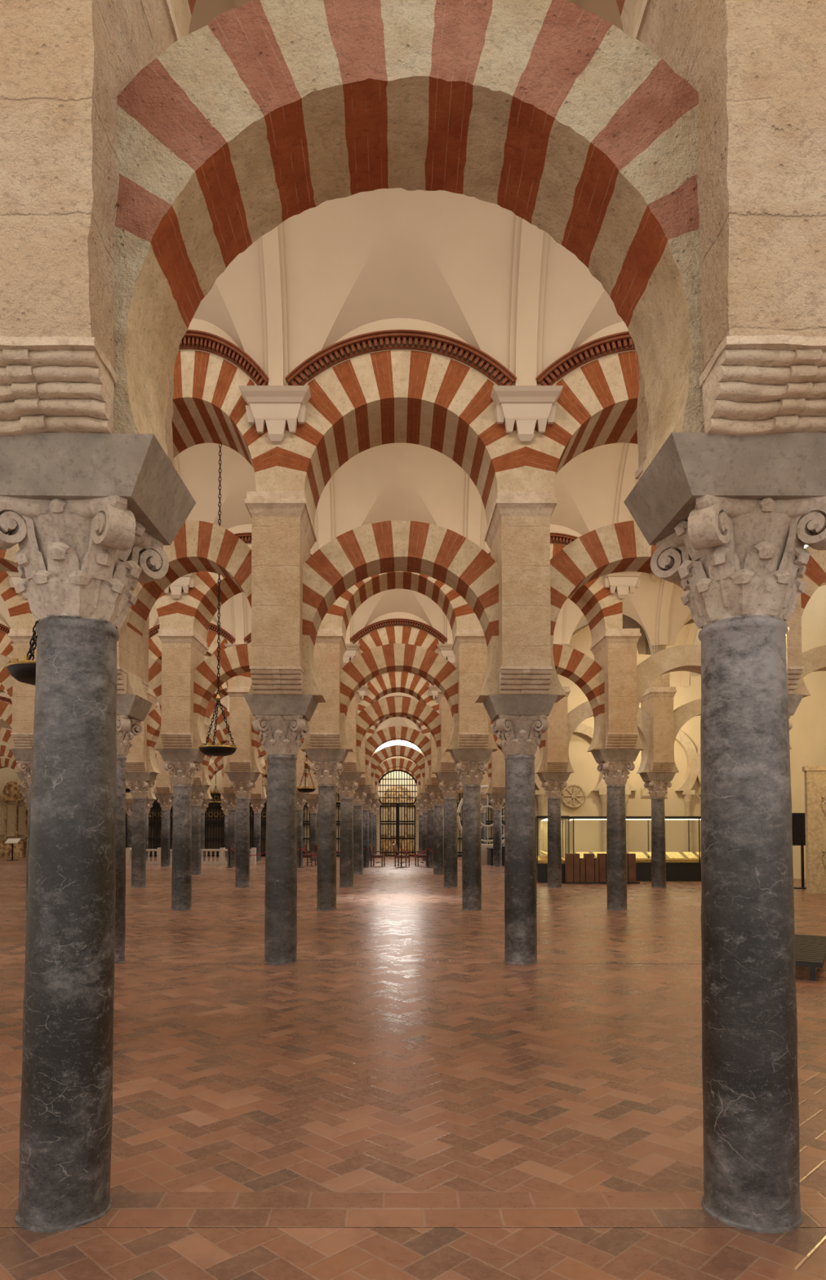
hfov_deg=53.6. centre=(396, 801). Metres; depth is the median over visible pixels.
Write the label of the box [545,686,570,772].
stone pier
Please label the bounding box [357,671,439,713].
arch
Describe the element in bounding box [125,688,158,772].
stone pier
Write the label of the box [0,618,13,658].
arch
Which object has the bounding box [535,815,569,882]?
glass display case
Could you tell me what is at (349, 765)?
stone pier
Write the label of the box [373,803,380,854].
marble column
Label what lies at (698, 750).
trim
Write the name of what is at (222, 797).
stone pier
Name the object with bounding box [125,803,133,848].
marble column
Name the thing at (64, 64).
stone pier
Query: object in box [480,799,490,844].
marble column
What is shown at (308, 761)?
arch
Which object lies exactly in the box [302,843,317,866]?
wooden armchair
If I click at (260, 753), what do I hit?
arch
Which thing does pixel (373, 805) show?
marble column
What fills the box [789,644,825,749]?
arch
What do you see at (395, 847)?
wooden armchair
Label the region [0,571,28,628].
arch
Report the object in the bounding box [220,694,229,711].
ceiling
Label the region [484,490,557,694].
stone pier
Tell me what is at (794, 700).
marble column
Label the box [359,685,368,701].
bracket
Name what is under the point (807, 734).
wall
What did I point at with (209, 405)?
arch
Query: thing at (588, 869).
volumes
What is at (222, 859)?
balustrade
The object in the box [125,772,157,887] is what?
marble column
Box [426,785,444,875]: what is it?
marble column
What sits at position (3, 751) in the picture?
arch
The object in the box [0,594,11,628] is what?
ceiling
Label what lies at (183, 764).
marble column
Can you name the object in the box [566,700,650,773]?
arch
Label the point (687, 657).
arch
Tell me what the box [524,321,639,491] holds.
arch
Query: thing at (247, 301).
ceiling
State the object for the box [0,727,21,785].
arch
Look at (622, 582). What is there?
bracket
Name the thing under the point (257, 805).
marble column
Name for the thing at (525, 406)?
bracket
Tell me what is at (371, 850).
wooden armchair
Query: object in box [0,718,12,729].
ceiling
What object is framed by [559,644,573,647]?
bracket
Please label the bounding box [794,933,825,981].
slatted bench
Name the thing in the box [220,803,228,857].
marble column
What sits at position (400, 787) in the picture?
altarpiece
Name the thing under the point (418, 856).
wooden armchair
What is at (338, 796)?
iron gate
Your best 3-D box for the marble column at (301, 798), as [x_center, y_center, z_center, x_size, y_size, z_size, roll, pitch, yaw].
[-4.599,1.330,38.197,0.881,3.414,0.722,0,-2,0]
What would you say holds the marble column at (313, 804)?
on the floor
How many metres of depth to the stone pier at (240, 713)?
23.91 m
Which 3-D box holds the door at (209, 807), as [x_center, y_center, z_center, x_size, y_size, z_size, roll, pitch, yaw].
[-12.350,1.490,52.705,2.500,4.100,0.020,0,-2,0]
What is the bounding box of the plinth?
[486,846,504,865]
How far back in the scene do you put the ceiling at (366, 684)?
30.89 m
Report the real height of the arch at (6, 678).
2.256 m
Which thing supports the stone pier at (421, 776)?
on the marble column at (422, 806)
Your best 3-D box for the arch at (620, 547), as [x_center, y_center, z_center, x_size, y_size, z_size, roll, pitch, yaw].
[3.150,-2.461,10.713,2.628,2.256,0.620,0,-2,0]
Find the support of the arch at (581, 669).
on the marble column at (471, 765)
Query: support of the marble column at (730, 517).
on the floor
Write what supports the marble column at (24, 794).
on the floor
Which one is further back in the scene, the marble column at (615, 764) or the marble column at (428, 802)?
the marble column at (428, 802)
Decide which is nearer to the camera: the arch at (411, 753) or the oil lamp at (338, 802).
the arch at (411, 753)
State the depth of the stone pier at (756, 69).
3.22 m
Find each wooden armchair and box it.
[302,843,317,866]
[314,844,317,865]
[368,844,386,866]
[392,844,410,866]
[414,850,426,866]
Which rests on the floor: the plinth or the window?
the plinth
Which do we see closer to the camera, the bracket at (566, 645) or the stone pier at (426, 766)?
the bracket at (566, 645)
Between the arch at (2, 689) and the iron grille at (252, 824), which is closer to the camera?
the arch at (2, 689)
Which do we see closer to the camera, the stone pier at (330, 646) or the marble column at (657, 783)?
the stone pier at (330, 646)
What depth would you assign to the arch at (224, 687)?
31.22 m
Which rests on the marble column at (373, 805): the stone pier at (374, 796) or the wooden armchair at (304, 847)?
the stone pier at (374, 796)
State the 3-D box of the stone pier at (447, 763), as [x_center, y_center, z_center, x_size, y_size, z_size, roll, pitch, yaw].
[1.601,-2.093,24.509,0.754,2.490,1.347,0,-2,0]
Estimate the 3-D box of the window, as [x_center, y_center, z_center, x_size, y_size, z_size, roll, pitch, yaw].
[0.050,-4.257,52.861,3.674,1.805,0.120,0,-2,0]
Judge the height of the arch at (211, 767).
2.256 m
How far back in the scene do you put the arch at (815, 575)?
10.42 m
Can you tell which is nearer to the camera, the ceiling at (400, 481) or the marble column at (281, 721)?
the marble column at (281, 721)
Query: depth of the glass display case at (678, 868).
27.29 m
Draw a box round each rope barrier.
[226,845,368,867]
[397,845,433,867]
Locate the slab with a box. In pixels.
[801,765,825,893]
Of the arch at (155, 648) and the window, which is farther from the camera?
the window
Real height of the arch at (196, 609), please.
3.010 m
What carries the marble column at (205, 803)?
on the floor
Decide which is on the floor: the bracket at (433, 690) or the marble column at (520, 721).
the marble column at (520, 721)
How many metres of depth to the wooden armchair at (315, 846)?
39.47 m
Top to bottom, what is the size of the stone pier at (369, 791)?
2.490 m
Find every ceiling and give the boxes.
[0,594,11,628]
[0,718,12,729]
[148,533,817,645]
[173,442,640,555]
[188,0,288,385]
[208,720,220,733]
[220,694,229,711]
[282,0,623,385]
[362,679,435,685]
[376,716,419,731]
[569,613,697,686]
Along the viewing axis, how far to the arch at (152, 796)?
45.05 m
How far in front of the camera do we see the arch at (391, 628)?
24.00 m
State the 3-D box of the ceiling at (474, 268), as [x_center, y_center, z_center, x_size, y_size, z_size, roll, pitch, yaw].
[1.700,-6.591,7.404,6.400,2.851,5.720,0,-2,0]
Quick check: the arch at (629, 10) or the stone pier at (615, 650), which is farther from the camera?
the stone pier at (615, 650)
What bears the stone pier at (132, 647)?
on the marble column at (131, 709)
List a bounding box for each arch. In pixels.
[0,533,19,572]
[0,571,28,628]
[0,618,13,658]
[0,653,16,750]
[0,682,8,694]
[0,692,12,718]
[0,700,19,773]
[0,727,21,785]
[0,745,23,793]
[0,758,24,799]
[27,588,177,628]
[115,0,704,474]
[126,520,253,700]
[146,700,230,773]
[148,619,240,690]
[148,655,163,751]
[149,778,156,799]
[152,753,157,793]
[170,0,643,39]
[170,755,224,793]
[172,318,277,491]
[176,524,325,641]
[193,643,311,751]
[202,728,266,786]
[204,680,228,723]
[205,761,250,799]
[240,632,344,686]
[251,715,263,773]
[257,748,263,757]
[262,764,307,799]
[275,318,526,527]
[302,520,499,702]
[304,754,311,793]
[324,571,474,639]
[340,643,458,751]
[349,612,448,693]
[355,696,440,773]
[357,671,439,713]
[365,725,431,786]
[366,692,430,739]
[371,745,425,793]
[374,758,420,799]
[473,524,622,641]
[485,756,491,794]
[487,644,604,751]
[492,733,505,786]
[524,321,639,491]
[534,731,546,773]
[548,520,682,702]
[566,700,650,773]
[635,644,701,751]
[671,698,701,773]
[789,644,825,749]
[794,546,825,697]
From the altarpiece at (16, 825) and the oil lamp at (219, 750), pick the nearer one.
the oil lamp at (219, 750)
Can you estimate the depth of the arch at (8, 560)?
10.44 m
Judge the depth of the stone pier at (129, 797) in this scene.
51.58 m
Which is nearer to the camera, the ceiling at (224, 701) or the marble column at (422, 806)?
the ceiling at (224, 701)
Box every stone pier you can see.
[0,0,180,465]
[8,628,36,748]
[116,613,150,696]
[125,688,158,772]
[125,792,133,803]
[155,750,171,793]
[157,628,208,748]
[191,720,209,785]
[221,771,225,803]
[222,742,235,793]
[226,686,253,772]
[244,490,316,694]
[250,756,265,799]
[296,746,306,793]
[307,768,318,799]
[309,628,346,748]
[342,690,360,772]
[357,733,366,785]
[365,738,371,793]
[371,753,375,799]
[376,780,378,803]
[417,781,419,803]
[420,753,424,799]
[424,755,430,793]
[430,732,439,785]
[436,688,456,772]
[451,628,488,748]
[480,770,488,799]
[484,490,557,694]
[490,747,505,793]
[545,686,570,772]
[590,628,641,748]
[632,0,825,479]
[640,686,676,772]
[784,594,804,694]
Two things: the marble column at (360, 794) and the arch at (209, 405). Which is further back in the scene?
the marble column at (360, 794)
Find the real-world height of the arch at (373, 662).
2.256 m
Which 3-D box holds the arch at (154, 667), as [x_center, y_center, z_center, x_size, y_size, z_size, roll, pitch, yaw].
[-6.150,-2.220,17.608,2.628,2.256,0.620,0,-2,0]
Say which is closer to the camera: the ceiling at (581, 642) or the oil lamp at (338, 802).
the ceiling at (581, 642)
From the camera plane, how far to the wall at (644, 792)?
31.31 m
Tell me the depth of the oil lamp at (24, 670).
6.96 m
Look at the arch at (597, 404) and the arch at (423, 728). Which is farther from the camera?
the arch at (423, 728)
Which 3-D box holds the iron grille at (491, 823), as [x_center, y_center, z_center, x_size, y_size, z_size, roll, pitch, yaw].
[5.942,1.423,52.602,0.428,2.571,0.100,0,-2,0]
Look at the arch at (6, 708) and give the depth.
24.22 m
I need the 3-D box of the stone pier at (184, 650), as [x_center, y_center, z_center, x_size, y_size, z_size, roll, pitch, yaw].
[-4.599,-2.334,17.613,0.754,2.490,1.347,0,-2,0]
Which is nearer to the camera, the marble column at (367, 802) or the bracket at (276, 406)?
the bracket at (276, 406)
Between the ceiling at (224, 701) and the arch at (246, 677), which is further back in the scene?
the ceiling at (224, 701)
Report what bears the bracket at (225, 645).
attached to the arch at (155, 648)
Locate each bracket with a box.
[5,571,26,599]
[164,572,196,599]
[224,644,240,647]
[238,385,311,442]
[342,644,360,665]
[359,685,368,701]
[427,685,438,702]
[436,644,455,665]
[490,385,563,442]
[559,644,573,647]
[604,571,642,604]
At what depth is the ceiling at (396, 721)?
51.33 m
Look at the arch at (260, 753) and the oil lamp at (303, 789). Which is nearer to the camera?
the oil lamp at (303, 789)
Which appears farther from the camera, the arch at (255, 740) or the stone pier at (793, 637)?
the arch at (255, 740)
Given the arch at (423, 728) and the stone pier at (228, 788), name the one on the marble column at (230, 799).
the stone pier at (228, 788)
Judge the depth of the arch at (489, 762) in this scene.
37.99 m
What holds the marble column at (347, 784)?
on the floor
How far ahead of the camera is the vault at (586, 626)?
29.99 m
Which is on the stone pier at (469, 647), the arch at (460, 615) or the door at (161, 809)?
the arch at (460, 615)
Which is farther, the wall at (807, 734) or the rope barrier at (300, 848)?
the rope barrier at (300, 848)
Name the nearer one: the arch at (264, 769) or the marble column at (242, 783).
the marble column at (242, 783)
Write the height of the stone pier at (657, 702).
2.490 m
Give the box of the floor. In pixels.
[0,856,825,1279]
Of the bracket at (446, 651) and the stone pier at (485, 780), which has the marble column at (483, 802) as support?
the stone pier at (485, 780)
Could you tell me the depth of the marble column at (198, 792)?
31.12 m
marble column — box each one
[0,432,196,1231]
[10,748,32,910]
[16,772,28,796]
[19,785,28,802]
[21,793,27,806]
[114,694,153,964]
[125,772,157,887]
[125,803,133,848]
[146,799,155,861]
[155,793,173,866]
[157,748,205,911]
[191,785,209,875]
[200,799,210,861]
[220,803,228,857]
[222,793,236,866]
[226,772,259,887]
[243,694,318,964]
[249,799,266,861]
[296,793,308,866]
[305,748,348,911]
[306,799,318,861]
[336,772,361,887]
[352,785,369,875]
[362,793,374,866]
[368,799,377,861]
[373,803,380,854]
[415,803,422,854]
[417,799,426,861]
[421,793,433,866]
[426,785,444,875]
[435,772,462,887]
[449,748,493,911]
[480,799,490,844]
[483,694,558,964]
[487,793,505,866]
[537,772,570,887]
[591,748,640,911]
[623,432,825,1232]
[639,772,675,887]
[788,694,804,729]
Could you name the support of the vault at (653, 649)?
on the stone pier at (657, 702)
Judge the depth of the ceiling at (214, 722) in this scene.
46.01 m
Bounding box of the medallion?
[560,783,586,808]
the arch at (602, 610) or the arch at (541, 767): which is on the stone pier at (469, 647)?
the arch at (602, 610)
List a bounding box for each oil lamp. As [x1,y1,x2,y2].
[5,620,38,685]
[125,786,131,792]
[198,444,237,756]
[208,724,222,804]
[297,752,315,792]
[335,787,340,804]
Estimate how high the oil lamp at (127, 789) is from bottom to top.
6.928 m
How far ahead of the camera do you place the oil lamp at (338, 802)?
41.48 m
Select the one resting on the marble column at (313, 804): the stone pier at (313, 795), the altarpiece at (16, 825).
the stone pier at (313, 795)
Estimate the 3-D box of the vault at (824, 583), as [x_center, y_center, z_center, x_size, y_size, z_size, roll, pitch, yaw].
[10.950,-5.129,24.614,4.303,3.070,4.303,-1,-2,14]
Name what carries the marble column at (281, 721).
on the floor
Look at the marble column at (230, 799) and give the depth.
38.01 m
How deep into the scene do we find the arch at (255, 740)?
24.20 m
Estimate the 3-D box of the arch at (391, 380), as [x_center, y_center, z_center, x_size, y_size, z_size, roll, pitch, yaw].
[0.050,-5.321,10.812,3.120,3.010,1.440,0,-2,0]
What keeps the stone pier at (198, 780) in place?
on the marble column at (198, 792)
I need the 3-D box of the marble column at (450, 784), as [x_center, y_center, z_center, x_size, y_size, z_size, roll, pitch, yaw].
[1.601,0.848,24.406,0.881,3.414,0.722,0,-2,0]
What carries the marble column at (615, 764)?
on the floor
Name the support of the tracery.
on the floor
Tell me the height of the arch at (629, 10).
3.010 m
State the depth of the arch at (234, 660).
17.33 m
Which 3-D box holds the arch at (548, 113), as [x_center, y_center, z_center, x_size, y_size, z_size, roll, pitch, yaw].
[0.050,-2.565,3.813,2.638,2.086,0.633,0,-2,0]
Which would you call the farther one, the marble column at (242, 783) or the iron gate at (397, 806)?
the iron gate at (397, 806)
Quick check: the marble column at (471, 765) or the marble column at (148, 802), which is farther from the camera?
the marble column at (148, 802)
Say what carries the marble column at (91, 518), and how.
on the floor
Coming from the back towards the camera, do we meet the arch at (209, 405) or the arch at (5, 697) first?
the arch at (5, 697)
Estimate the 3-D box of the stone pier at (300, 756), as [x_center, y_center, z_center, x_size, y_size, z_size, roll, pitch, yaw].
[-4.599,-1.612,38.301,0.754,2.490,1.347,0,-2,0]
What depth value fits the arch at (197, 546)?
10.44 m
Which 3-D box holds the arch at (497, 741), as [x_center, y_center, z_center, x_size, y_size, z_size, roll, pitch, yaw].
[3.150,-1.738,31.400,2.628,2.256,0.620,0,-2,0]
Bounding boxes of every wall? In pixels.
[0,728,504,856]
[534,628,701,858]
[640,787,666,797]
[647,672,669,688]
[789,585,825,879]
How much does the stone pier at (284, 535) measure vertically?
2.490 m
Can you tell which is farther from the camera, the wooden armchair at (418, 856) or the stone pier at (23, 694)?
the wooden armchair at (418, 856)
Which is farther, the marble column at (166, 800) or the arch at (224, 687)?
the marble column at (166, 800)
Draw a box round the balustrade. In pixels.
[125,848,256,864]
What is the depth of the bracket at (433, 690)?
30.76 m
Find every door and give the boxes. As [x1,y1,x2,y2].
[148,795,173,854]
[205,793,223,854]
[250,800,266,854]
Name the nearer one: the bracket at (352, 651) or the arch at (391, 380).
the arch at (391, 380)
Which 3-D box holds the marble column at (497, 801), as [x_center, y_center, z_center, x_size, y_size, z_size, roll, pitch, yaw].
[4.701,1.330,38.197,0.881,3.414,0.722,0,-2,0]
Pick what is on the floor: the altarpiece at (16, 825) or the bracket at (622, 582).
the altarpiece at (16, 825)
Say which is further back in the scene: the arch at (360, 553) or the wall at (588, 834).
the wall at (588, 834)
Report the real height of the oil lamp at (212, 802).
6.928 m
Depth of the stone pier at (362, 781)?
30.81 m
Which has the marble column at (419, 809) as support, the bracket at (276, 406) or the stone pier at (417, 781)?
the stone pier at (417, 781)
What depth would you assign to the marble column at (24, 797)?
37.95 m
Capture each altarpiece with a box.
[0,781,27,857]
[380,786,414,854]
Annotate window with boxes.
[377,740,419,749]
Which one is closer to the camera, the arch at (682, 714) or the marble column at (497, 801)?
the arch at (682, 714)
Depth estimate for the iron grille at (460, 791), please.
52.59 m
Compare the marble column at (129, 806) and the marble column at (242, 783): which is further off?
the marble column at (129, 806)
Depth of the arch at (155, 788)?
37.96 m
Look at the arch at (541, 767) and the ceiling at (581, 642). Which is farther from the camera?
the ceiling at (581, 642)
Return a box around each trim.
[533,723,606,856]
[624,729,698,858]
[696,742,701,795]
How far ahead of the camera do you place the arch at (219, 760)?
37.99 m
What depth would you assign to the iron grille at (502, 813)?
52.58 m
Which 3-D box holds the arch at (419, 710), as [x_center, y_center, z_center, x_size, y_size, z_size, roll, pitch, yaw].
[0.050,-1.979,24.504,2.628,2.256,0.620,0,-2,0]
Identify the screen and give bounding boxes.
[791,813,806,888]
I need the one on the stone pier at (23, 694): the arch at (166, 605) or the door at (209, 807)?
the arch at (166, 605)
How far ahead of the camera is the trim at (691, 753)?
31.12 m
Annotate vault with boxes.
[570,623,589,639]
[641,573,666,656]
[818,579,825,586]
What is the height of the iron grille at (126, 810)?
4.450 m
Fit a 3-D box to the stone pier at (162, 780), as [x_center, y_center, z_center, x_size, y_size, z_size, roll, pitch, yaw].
[-10.799,-1.612,38.301,0.754,2.490,1.347,0,-2,0]
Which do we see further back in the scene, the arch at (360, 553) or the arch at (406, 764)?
the arch at (406, 764)
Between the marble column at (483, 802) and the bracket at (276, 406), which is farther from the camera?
the marble column at (483, 802)
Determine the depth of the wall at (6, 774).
52.79 m
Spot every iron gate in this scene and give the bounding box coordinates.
[204,787,224,856]
[335,788,340,856]
[378,769,417,856]
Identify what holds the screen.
on the floor
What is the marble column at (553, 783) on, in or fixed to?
on the floor
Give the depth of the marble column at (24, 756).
17.31 m
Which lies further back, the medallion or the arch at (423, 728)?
the arch at (423, 728)
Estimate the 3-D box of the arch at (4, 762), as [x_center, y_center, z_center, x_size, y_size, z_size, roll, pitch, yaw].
[-21.650,-1.256,45.192,2.628,2.256,0.620,0,-2,0]
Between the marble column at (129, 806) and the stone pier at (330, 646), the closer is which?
the stone pier at (330, 646)
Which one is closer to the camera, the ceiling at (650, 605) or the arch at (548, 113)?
the arch at (548, 113)
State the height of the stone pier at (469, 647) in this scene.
2.490 m
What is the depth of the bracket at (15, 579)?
16.97 m
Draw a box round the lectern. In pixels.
[4,838,21,860]
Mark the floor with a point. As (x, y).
(400, 1098)
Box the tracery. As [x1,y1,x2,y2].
[457,785,505,863]
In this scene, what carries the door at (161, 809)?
in the wall at (6, 774)
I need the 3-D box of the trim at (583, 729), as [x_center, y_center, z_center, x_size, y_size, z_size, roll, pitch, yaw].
[6.700,-0.111,31.213,3.200,5.800,0.380,0,-2,0]
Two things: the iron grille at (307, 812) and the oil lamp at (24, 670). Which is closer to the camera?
the oil lamp at (24, 670)
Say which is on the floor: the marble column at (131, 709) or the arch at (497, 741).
the marble column at (131, 709)
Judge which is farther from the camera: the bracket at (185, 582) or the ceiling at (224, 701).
the ceiling at (224, 701)
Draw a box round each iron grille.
[125,809,127,848]
[148,796,173,856]
[249,802,253,848]
[261,802,266,856]
[302,803,317,854]
[456,787,462,856]
[485,803,493,844]
[501,802,505,839]
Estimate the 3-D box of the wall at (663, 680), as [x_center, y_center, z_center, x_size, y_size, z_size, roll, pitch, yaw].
[7.800,-3.605,24.561,0.560,0.680,0.700,0,-2,0]
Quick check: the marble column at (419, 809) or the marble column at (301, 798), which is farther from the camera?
the marble column at (419, 809)
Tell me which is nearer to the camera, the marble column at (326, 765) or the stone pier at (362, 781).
the marble column at (326, 765)
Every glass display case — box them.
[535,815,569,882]
[566,816,701,880]
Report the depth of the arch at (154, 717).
24.21 m
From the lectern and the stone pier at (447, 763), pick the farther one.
the lectern
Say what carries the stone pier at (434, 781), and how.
on the marble column at (436, 794)
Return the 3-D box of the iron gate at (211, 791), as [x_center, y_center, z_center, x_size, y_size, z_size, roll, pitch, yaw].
[-12.350,1.312,52.606,2.620,4.450,0.100,0,-2,0]
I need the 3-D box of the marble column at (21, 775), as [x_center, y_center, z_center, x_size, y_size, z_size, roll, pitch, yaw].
[-10.799,0.848,24.406,0.881,3.414,0.722,0,-2,0]
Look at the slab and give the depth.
21.94 m
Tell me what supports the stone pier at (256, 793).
on the marble column at (257, 805)
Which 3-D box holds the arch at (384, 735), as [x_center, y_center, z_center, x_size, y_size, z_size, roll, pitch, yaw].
[0.050,-1.738,31.400,2.628,2.256,0.620,0,-2,0]
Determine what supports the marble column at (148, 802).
on the floor
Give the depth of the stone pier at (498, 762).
37.70 m
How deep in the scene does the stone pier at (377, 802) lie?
52.48 m
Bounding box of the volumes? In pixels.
[563,853,639,884]
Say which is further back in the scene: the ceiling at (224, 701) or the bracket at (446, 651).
the ceiling at (224, 701)
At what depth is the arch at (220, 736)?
31.11 m
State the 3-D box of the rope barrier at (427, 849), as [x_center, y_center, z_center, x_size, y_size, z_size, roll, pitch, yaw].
[1.400,2.507,37.135,2.720,0.980,0.320,0,-2,0]
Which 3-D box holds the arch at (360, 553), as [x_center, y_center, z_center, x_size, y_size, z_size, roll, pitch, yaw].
[0.050,-2.461,10.713,2.628,2.256,0.620,0,-2,0]
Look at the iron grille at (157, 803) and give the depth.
52.57 m
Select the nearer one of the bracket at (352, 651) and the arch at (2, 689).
the bracket at (352, 651)

